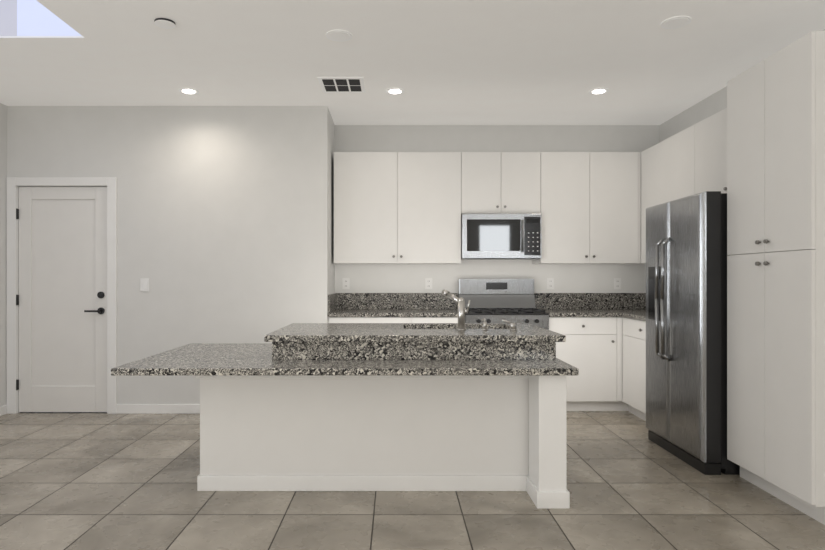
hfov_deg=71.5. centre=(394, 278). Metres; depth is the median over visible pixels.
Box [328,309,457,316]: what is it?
countertop
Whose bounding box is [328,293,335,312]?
backsplash
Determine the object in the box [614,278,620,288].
electrical outlet
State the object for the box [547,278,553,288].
electrical outlet
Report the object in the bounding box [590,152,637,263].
upper cabinet
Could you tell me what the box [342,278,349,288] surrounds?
electrical outlet
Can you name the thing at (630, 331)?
base cabinet
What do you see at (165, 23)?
detector
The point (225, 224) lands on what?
wall
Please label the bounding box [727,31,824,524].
pantry
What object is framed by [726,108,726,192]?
upper cabinet
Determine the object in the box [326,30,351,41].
ceiling speaker
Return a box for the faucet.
[441,289,470,330]
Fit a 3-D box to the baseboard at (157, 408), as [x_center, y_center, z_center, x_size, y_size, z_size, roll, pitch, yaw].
[-1.569,1.177,5.193,1.908,0.085,0.013,0,0,0]
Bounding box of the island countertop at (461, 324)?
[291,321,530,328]
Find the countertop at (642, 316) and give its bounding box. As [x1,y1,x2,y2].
[620,313,645,320]
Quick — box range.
[458,279,548,329]
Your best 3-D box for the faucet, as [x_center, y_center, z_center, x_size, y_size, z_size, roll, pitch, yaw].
[0.395,0.197,3.723,0.173,0.256,0.176,0,0,0]
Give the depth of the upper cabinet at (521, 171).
5.50 m
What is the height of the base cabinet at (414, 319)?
0.872 m
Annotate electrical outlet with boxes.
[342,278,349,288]
[425,278,431,288]
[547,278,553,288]
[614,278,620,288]
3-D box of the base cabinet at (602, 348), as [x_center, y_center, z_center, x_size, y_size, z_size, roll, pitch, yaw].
[1.734,0.783,5.534,0.671,0.872,0.628,0,0,0]
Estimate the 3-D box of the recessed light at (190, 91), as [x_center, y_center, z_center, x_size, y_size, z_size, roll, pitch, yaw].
[-1.720,-1.565,4.780,0.160,0.007,0.160,0,0,0]
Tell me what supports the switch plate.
attached to the wall at (225, 224)
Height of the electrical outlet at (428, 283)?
0.115 m
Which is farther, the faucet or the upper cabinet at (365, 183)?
the upper cabinet at (365, 183)
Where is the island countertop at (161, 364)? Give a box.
[111,349,578,376]
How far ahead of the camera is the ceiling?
4.01 m
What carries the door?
in the wall at (225, 224)
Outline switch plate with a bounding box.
[140,278,148,291]
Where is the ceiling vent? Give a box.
[317,77,365,91]
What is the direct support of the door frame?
attached to the wall at (225, 224)
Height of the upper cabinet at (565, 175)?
1.070 m
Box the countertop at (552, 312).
[542,309,645,316]
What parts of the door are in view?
door hardware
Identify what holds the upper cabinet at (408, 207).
attached to the wall at (410, 278)
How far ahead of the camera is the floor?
3.07 m
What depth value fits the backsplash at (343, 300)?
5.83 m
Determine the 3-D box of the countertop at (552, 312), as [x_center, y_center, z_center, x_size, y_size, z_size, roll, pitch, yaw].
[2.048,0.328,5.524,1.299,0.040,0.648,0,0,0]
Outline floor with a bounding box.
[0,411,824,549]
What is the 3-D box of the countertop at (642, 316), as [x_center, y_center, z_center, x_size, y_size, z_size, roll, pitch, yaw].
[2.374,0.328,4.790,0.648,0.040,0.819,0,0,0]
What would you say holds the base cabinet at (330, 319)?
on the floor
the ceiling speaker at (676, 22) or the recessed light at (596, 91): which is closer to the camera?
the ceiling speaker at (676, 22)
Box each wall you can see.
[0,103,6,405]
[7,106,334,403]
[335,125,658,292]
[659,29,824,142]
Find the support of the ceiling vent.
in the ceiling
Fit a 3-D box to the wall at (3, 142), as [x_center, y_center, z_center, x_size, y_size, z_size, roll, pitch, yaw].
[-3.570,-0.175,0.750,0.100,2.790,8.900,0,0,0]
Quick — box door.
[16,187,106,411]
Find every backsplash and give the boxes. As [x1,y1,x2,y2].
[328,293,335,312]
[336,293,645,308]
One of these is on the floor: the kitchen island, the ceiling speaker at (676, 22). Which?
the kitchen island
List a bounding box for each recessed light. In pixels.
[179,88,198,94]
[385,88,404,94]
[589,88,608,94]
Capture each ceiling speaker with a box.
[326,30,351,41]
[661,16,691,28]
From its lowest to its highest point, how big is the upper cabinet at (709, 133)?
0.640 m
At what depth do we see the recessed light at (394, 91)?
4.77 m
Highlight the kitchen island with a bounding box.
[175,325,574,508]
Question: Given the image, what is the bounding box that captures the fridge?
[646,191,739,474]
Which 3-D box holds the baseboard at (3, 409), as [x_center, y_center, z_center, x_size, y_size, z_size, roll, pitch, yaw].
[-3.513,1.177,0.790,0.013,0.085,8.780,0,0,0]
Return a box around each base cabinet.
[328,317,411,322]
[412,317,457,322]
[547,313,615,410]
[616,317,645,420]
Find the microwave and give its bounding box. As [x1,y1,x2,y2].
[461,214,541,259]
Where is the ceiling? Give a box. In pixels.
[0,0,824,124]
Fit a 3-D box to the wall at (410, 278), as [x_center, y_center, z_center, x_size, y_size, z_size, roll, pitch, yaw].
[1.033,-0.175,5.900,3.534,2.790,0.100,0,0,0]
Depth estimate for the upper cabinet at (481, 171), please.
5.50 m
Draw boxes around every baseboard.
[0,405,6,415]
[116,404,199,413]
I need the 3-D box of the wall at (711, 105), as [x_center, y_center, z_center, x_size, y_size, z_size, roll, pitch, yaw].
[2.750,-0.175,4.365,0.100,2.790,3.170,0,0,0]
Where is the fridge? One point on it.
(686, 329)
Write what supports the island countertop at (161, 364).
on the kitchen island
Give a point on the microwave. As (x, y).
(501, 236)
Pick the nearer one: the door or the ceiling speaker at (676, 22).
the ceiling speaker at (676, 22)
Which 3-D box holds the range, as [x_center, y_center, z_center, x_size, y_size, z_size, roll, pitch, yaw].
[1.018,0.609,5.466,0.752,1.222,0.677,0,0,0]
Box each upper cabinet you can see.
[334,152,397,263]
[398,152,461,263]
[462,152,501,213]
[502,152,541,213]
[532,152,589,263]
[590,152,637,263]
[638,125,693,263]
[694,109,725,193]
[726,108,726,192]
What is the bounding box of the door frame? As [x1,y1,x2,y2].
[6,177,116,413]
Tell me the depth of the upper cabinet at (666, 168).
5.02 m
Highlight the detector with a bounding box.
[154,18,175,28]

